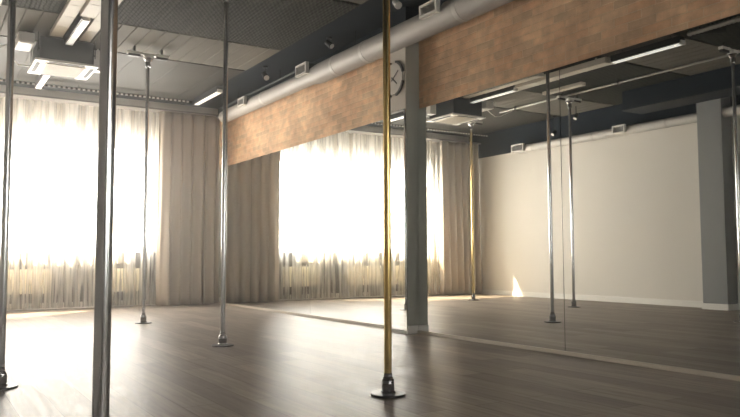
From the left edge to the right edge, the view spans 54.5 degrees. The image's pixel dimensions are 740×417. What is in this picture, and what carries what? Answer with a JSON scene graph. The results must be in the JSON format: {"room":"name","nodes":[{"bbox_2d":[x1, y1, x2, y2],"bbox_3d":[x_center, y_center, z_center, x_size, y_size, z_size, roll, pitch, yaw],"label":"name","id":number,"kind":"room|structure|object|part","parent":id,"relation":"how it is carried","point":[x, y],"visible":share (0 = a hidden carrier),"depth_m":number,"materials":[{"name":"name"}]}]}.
{"room":"exercise studio","nodes":[
{"label":"exercise studio","id":0,"kind":"room"},
{"bbox_2d":[0,85,217,303],"bbox_3d":[-5.316,-0.160,11.392,6.370,3.500,0.120,2,-5,-32],"label":"wall","id":1,"kind":"structure","parent":0,"point":[59,110],"depth_m":11.65,"materials":[{"name":"grey paint"}]},
{"bbox_2d":[7,269,49,309],"bbox_3d":[-5.380,1.259,11.112,0.800,0.630,0.115,2,-5,-32],"label":"radiator","id":2,"kind":"object","parent":1,"relation":"attached to","point":[22,272],"visible":0.54,"depth_m":11.08,"materials":[{"name":"white metal"}]},
{"bbox_3d":[-5.369,1.133,11.102,0.800,0.380,0.071,2,-5,-32],"label":"panel","id":3,"kind":"part","parent":2,"relation":"part of","materials":[{"name":"white metal"}]},
{"bbox_2d":[0,136,155,252],"bbox_3d":[-5.262,-0.207,11.364,3.810,1.810,0.210,2,-5,-32],"label":"window","id":4,"kind":"structure","parent":1,"relation":"in","point":[11,249],"depth_m":11.80,"materials":[{"name":"white plastic"}]},
{"bbox_3d":[-5.246,0.679,11.283,3.810,0.030,0.160,2,-5,-32],"label":"sill","id":5,"kind":"part","parent":4,"relation":"part of","materials":[{"name":"white"}]},
{"bbox_2d":[7,299,155,310],"bbox_3d":[-5.283,1.531,11.213,5.910,0.100,0.018,2,-5,-32],"label":"baseboard","id":6,"kind":"structure","parent":1,"relation":"attached to","point":[11,307],"depth_m":11.49,"materials":[{"name":"white paint"}]},
{"bbox_2d":[0,91,218,116],"bbox_3d":[-5.178,-1.721,11.251,5.890,0.046,0.450,2,-5,-32],"label":"rail","id":7,"kind":"object","parent":1,"relation":"attached to","point":[2,94],"visible":0.63,"depth_m":11.50,"materials":[{"name":"grey metal"}]},
{"bbox_2d":[0,97,36,308],"bbox_3d":[-6.029,-0.112,10.607,1.953,3.240,0.102,2,-5,-32],"label":"sheer curtain","id":8,"kind":"object","parent":7,"relation":"hanging from","point":[26,207],"visible":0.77,"depth_m":11.05,"materials":[{"name":"white fabric"}]},
{"bbox_2d":[31,100,158,308],"bbox_3d":[-4.334,-0.044,11.666,2.048,3.240,0.108,2,-5,-32],"label":"sheer curtain","id":9,"kind":"object","parent":7,"relation":"hanging from","point":[76,197],"visible":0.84,"depth_m":11.48,"materials":[{"name":"white fabric"}]},
{"bbox_2d":[156,111,219,305],"bbox_3d":[-3.092,0.000,12.266,1.058,3.255,0.239,2,-5,-32],"label":"curtain","id":10,"kind":"object","parent":7,"relation":"hanging from","point":[188,145],"visible":1,"depth_m":12.21,"materials":[{"name":"beige fabric"}]},
{"bbox_2d":[112,268,139,305],"bbox_3d":[-4.174,1.307,11.870,0.750,0.630,0.115,2,-5,-32],"label":"radiator","id":11,"kind":"object","parent":1,"relation":"attached to","point":[118,280],"visible":0.44,"depth_m":11.86,"materials":[{"name":"white metal"}]},
{"bbox_3d":[-4.163,1.181,11.860,0.750,0.380,0.071,2,-5,-32],"label":"panel","id":12,"kind":"part","parent":11,"relation":"part of","materials":[{"name":"white metal"}]},
{"bbox_2d":[0,0,429,108],"bbox_3d":[-0.906,-2.471,4.517,6.370,0.150,16.700,2,-5,-32],"label":"ceiling","id":13,"kind":"structure","parent":0,"point":[367,18],"depth_m":9.56,"materials":[{"name":"paint"}]},
{"bbox_2d":[94,49,99,72],"bbox_3d":[-3.468,-1.890,9.114,0.140,0.310,0.140,2,-5,-32],"label":"box","id":14,"kind":"object","parent":13,"relation":"attached to","point":[97,60],"visible":0.38,"depth_m":9.05,"materials":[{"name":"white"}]},
{"bbox_2d":[0,35,243,99],"bbox_3d":[-4.550,-2.000,9.819,5.110,0.048,2.250,2,-5,-32],"label":"ceiling panel","id":15,"kind":"object","parent":13,"relation":"attached to","point":[176,79],"visible":0.53,"depth_m":10.47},
{"bbox_2d":[35,75,49,88],"bbox_3d":[-4.553,-1.882,10.051,0.100,0.152,1.330,2,-5,-32],"label":"tube light","id":16,"kind":"object","parent":15,"relation":"hanging from","point":[41,80],"visible":0.46,"depth_m":10.23,"materials":[{"name":"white plastic"}]},
{"bbox_2d":[0,79,191,102],"bbox_3d":[-5.055,-1.883,10.558,4.950,0.118,0.070,2,-5,-32],"label":"rail","id":17,"kind":"object","parent":15,"relation":"attached to","point":[3,80],"visible":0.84,"depth_m":11.01,"materials":[{"name":"white metal"}]},
{"bbox_2d":[194,86,222,105],"bbox_3d":[-2.561,-1.800,11.332,0.100,0.152,1.080,2,-5,-32],"label":"tube light","id":18,"kind":"object","parent":15,"relation":"hanging from","point":[216,90],"visible":1,"depth_m":11.20,"materials":[{"name":"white plastic"}]},
{"bbox_2d":[195,92,219,104],"bbox_3d":[-2.561,-1.735,11.328,0.070,0.016,1.010,2,-5,-32],"label":"diffuser","id":19,"kind":"object","parent":18,"relation":"attached to","point":[206,97],"depth_m":11.31,"materials":[{"name":"white plastic"}]},
{"bbox_2d":[0,3,280,69],"bbox_3d":[-3.607,-2.101,8.324,5.110,0.055,1.150,2,-5,-32],"label":"ceiling panel","id":20,"kind":"object","parent":13,"relation":"attached to","point":[178,46],"visible":0.46,"depth_m":8.87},
{"bbox_2d":[15,31,34,51],"bbox_3d":[-4.051,-1.991,8.421,0.170,0.198,0.400,2,-5,-32],"label":"control box","id":21,"kind":"object","parent":20,"relation":"attached to","point":[25,41],"visible":0.94,"depth_m":8.28,"materials":[{"name":"white plastic"}]},
{"bbox_2d":[14,60,30,66],"bbox_3d":[-4.208,-1.819,8.628,0.102,0.186,0.326,-1,-4,13],"label":"cable","id":22,"kind":"object","parent":21,"relation":"attached to","point":[14,60],"visible":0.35,"depth_m":8.67,"materials":[{"name":"white plastic"}]},
{"bbox_2d":[27,31,98,79],"bbox_3d":[-3.764,-1.862,8.794,0.700,0.367,0.740,2,-5,-32],"label":"air conditioner","id":23,"kind":"object","parent":20,"relation":"hanging from","point":[51,56],"visible":0.98,"depth_m":8.57,"materials":[{"name":"white plastic"}]},
{"bbox_3d":[-3.764,-1.704,8.784,0.700,0.027,0.740,2,-5,-32],"label":"panel","id":24,"kind":"part","parent":23,"relation":"part of","materials":[{"name":"white plastic"}]},
{"bbox_2d":[39,63,86,77],"bbox_3d":[-3.764,-1.685,8.783,0.460,0.013,0.540,2,-5,-32],"label":"grille","id":25,"kind":"object","parent":23,"relation":"attached to","point":[54,69],"depth_m":8.76,"materials":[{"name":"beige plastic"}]},
{"bbox_2d":[65,14,90,45],"bbox_3d":[-3.264,-2.025,8.008,0.100,0.152,1.030,2,-5,-32],"label":"tube light","id":26,"kind":"object","parent":20,"relation":"attached to","point":[80,23],"visible":0.8,"depth_m":7.93,"materials":[{"name":"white plastic"}]},
{"bbox_2d":[67,21,88,44],"bbox_3d":[-3.264,-1.959,8.004,0.070,0.016,0.960,2,-5,-32],"label":"diffuser","id":27,"kind":"object","parent":26,"relation":"attached to","point":[79,27],"depth_m":7.97,"materials":[{"name":"white plastic"}]},
{"bbox_2d":[1,0,359,49],"bbox_3d":[-2.774,-2.191,7.003,5.110,0.060,1.880,2,-5,-32],"label":"ceiling panel","id":28,"kind":"object","parent":13,"relation":"attached to","point":[277,24],"visible":0.84,"depth_m":7.87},
{"bbox_2d":[50,0,85,37],"bbox_3d":[-3.201,-2.093,7.626,0.141,0.118,1.640,2,-5,-32],"label":"cable tray","id":29,"kind":"object","parent":28,"relation":"attached to","point":[71,8],"visible":1,"depth_m":7.65,"materials":[{"name":"beige metal"}]},
{"bbox_2d":[80,0,100,18],"bbox_3d":[-2.518,-2.130,6.828,0.156,0.158,1.680,2,-5,-32],"label":"cable tray","id":30,"kind":"object","parent":28,"relation":"attached to","point":[91,8],"visible":0.81,"depth_m":7.29,"materials":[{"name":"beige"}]},
{"bbox_2d":[79,0,122,41],"bbox_3d":[-2.940,-2.082,7.796,0.126,0.118,1.650,2,-5,-32],"label":"cable tray","id":31,"kind":"object","parent":28,"relation":"attached to","point":[94,25],"visible":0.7,"depth_m":8.05,"materials":[{"name":"beige metal"}]},
{"bbox_2d":[261,66,269,80],"bbox_3d":[-1.481,-1.905,10.144,0.096,0.212,0.152,2,-5,-32],"label":"spotlight","id":32,"kind":"object","parent":13,"relation":"attached to","point":[266,77],"visible":1,"depth_m":10.12,"materials":[{"name":"black plastic"}]},
{"bbox_2d":[325,37,333,48],"bbox_3d":[-0.500,-2.030,8.818,0.126,0.149,0.080,-3,-5,31],"label":"spotlight","id":33,"kind":"object","parent":13,"relation":"attached to","point":[328,43],"visible":1,"depth_m":8.80,"materials":[{"name":"black plastic"}]},
{"bbox_2d":[343,0,367,3],"bbox_3d":[-1.961,-2.284,5.715,5.110,0.055,1.070,2,-5,-32],"label":"ceiling panel","id":34,"kind":"object","parent":13,"relation":"attached to","point":[353,1],"visible":1,"depth_m":7.43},
{"bbox_2d":[218,0,513,122],"bbox_3d":[1.589,-2.094,5.700,0.316,0.456,15.484,2,-5,-32],"label":"ventilation duct","id":35,"kind":"object","parent":13,"relation":"hanging from","point":[434,17],"visible":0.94,"depth_m":8.05,"materials":[{"name":"silver metal"}]},
{"bbox_3d":[-1.989,-1.660,11.156,0.050,0.130,0.260,2,-5,-32],"label":"grille frame","id":36,"kind":"part","parent":35,"relation":"part of","materials":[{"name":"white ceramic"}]},
{"bbox_3d":[-0.892,-1.821,9.420,0.050,0.150,0.300,2,-5,-32],"label":"grille frame","id":37,"kind":"part","parent":35,"relation":"part of","materials":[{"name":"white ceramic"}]},
{"bbox_3d":[0.583,-1.958,7.043,0.050,0.130,0.280,2,-5,-32],"label":"grille frame","id":38,"kind":"part","parent":35,"relation":"part of","materials":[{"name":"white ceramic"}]},
{"bbox_2d":[392,0,401,8],"bbox_3d":[0.272,-2.121,7.359,0.080,0.169,0.126,2,-4,-25],"label":"spotlight","id":39,"kind":"object","parent":13,"relation":"attached to","point":[397,4],"visible":1,"depth_m":7.32,"materials":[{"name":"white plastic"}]},
{"bbox_2d":[0,303,739,416],"bbox_3d":[-0.895,1.155,4.270,6.370,0.120,16.700,2,-5,-32],"label":"floor","id":40,"kind":"structure","parent":0,"point":[277,364],"depth_m":4.88,"materials":[{"name":"laminate"}]},
{"bbox_2d":[0,0,17,390],"bbox_3d":[-2.297,-0.634,4.565,0.520,3.500,0.204,2,-5,-32],"label":"pole","id":41,"kind":"object","parent":40,"relation":"on","point":[4,385],"visible":1,"depth_m":4.51,"materials":[{"name":"metal"}]},
{"bbox_3d":[-2.292,1.105,4.447,0.204,0.014,0.204,2,-5,-32],"label":"plate","id":42,"kind":"part","parent":41,"relation":"part of","materials":[{"name":"metal"}]},
{"bbox_2d":[92,0,117,416],"bbox_3d":[-0.729,-0.812,2.025,0.520,3.500,0.204,2,-5,-32],"label":"pole","id":43,"kind":"object","parent":40,"relation":"on","point":[106,118],"visible":1,"depth_m":1.95,"materials":[{"name":"silver metal"}]},
{"bbox_2d":[126,45,168,323],"bbox_3d":[-2.797,-0.334,8.954,0.520,3.500,0.204,2,-5,-32],"label":"pole","id":44,"kind":"object","parent":40,"relation":"on","point":[147,57],"visible":1,"depth_m":8.95,"materials":[{"name":"metal"}]},
{"bbox_3d":[-2.792,1.405,8.836,0.204,0.014,0.204,2,-5,-32],"label":"plate","id":45,"kind":"part","parent":44,"relation":"part of","materials":[{"name":"metal"}]},
{"bbox_2d":[211,0,233,346],"bbox_3d":[-1.348,-0.495,6.658,0.520,3.500,0.204,2,-5,-32],"label":"pole","id":46,"kind":"object","parent":40,"relation":"on","point":[222,338],"visible":1,"depth_m":6.62,"materials":[{"name":"metal"}]},
{"bbox_3d":[-1.343,1.244,6.540,0.204,0.014,0.204,2,-5,-32],"label":"plate","id":47,"kind":"part","parent":46,"relation":"part of","materials":[{"name":"metal"}]},
{"bbox_2d":[218,302,383,327],"bbox_3d":[-1.188,1.487,10.247,0.022,0.032,5.497,2,-5,-32],"label":"baseboard","id":48,"kind":"structure","parent":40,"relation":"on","point":[237,305],"depth_m":9.58,"materials":[{"name":"beige wood"}]},
{"bbox_2d":[371,0,405,397],"bbox_3d":[0.100,-0.660,4.297,0.520,3.500,0.204,2,-5,-32],"label":"pole","id":49,"kind":"object","parent":40,"relation":"on","point":[388,383],"visible":1,"depth_m":4.23,"materials":[{"name":"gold metal"}]},
{"bbox_3d":[0.105,1.079,4.178,0.204,0.014,0.204,2,-5,-32],"label":"plate","id":50,"kind":"part","parent":49,"relation":"part of","materials":[{"name":"metal"}]},
{"bbox_2d":[408,325,417,333],"bbox_3d":[0.452,1.271,7.533,0.134,0.085,0.012,2,-5,-32],"label":"baseboard","id":51,"kind":"structure","parent":40,"relation":"on","point":[413,329],"depth_m":7.53,"materials":[{"name":"white paint"}]},
{"bbox_2d":[418,330,739,380],"bbox_3d":[3.222,0.998,3.258,0.022,0.032,10.186,2,-5,-32],"label":"baseboard","id":52,"kind":"structure","parent":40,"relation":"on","point":[607,359],"depth_m":5.55,"materials":[{"name":"beige wood"}]},
{"bbox_2d":[218,0,739,375],"bbox_3d":[1.689,-0.544,6.067,0.200,3.500,16.380,2,-5,-32],"label":"wall","id":53,"kind":"structure","parent":0,"point":[514,40],"depth_m":6.94,"materials":[{"name":"brown brick"}]},
{"bbox_2d":[219,159,251,305],"bbox_3d":[-2.259,0.419,12.066,0.040,2.351,1.430,2,-5,-32],"label":"wall mirror","id":54,"kind":"object","parent":53,"relation":"attached to","point":[239,175],"visible":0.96,"depth_m":11.92,"materials":[{"name":"clear mirror"}]},
{"bbox_2d":[251,141,310,314],"bbox_3d":[-1.335,0.317,10.601,0.040,2.351,2.040,2,-5,-32],"label":"wall mirror","id":55,"kind":"object","parent":53,"relation":"attached to","point":[281,180],"visible":1,"depth_m":10.48,"materials":[{"name":"clear mirror"}]},
{"bbox_2d":[310,120,383,324],"bbox_3d":[-0.249,0.196,8.880,0.040,2.351,2.038,2,-5,-32],"label":"wall mirror","id":56,"kind":"object","parent":53,"relation":"attached to","point":[347,218],"visible":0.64,"depth_m":8.87,"materials":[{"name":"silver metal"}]},
{"bbox_2d":[390,6,420,333],"bbox_3d":[0.347,-0.419,7.841,0.178,3.500,0.424,2,-5,-32],"label":"column","id":57,"kind":"structure","parent":53,"relation":"attached to","point":[408,98],"depth_m":7.68,"materials":[{"name":"grey paint"}]},
{"bbox_2d":[390,61,403,97],"bbox_3d":[0.254,-1.415,7.858,0.028,0.386,0.386,2,-5,-32],"label":"wall clock","id":58,"kind":"object","parent":57,"relation":"attached to","point":[396,70],"visible":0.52,"depth_m":7.80,"materials":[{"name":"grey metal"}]},
{"bbox_2d":[391,109,406,330],"bbox_3d":[0.276,0.118,7.758,0.006,2.351,0.410,2,-5,-32],"label":"wall mirror","id":59,"kind":"object","parent":57,"relation":"attached to","point":[398,118],"visible":0.64,"depth_m":7.70,"materials":[{"name":"clear mirror"}]},
{"bbox_2d":[417,67,565,350],"bbox_3d":[1.066,0.050,6.796,0.040,2.351,2.026,2,-5,-32],"label":"wall mirror","id":60,"kind":"object","parent":53,"relation":"attached to","point":[491,256],"visible":1,"depth_m":6.62,"materials":[{"name":"clear mirror"}]},
{"bbox_2d":[560,13,739,375],"bbox_3d":[2.149,-0.070,5.080,0.040,2.351,2.040,2,-5,-32],"label":"wall mirror","id":61,"kind":"object","parent":53,"relation":"attached to","point":[650,130],"visible":1,"depth_m":5.18,"materials":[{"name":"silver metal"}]}
]}

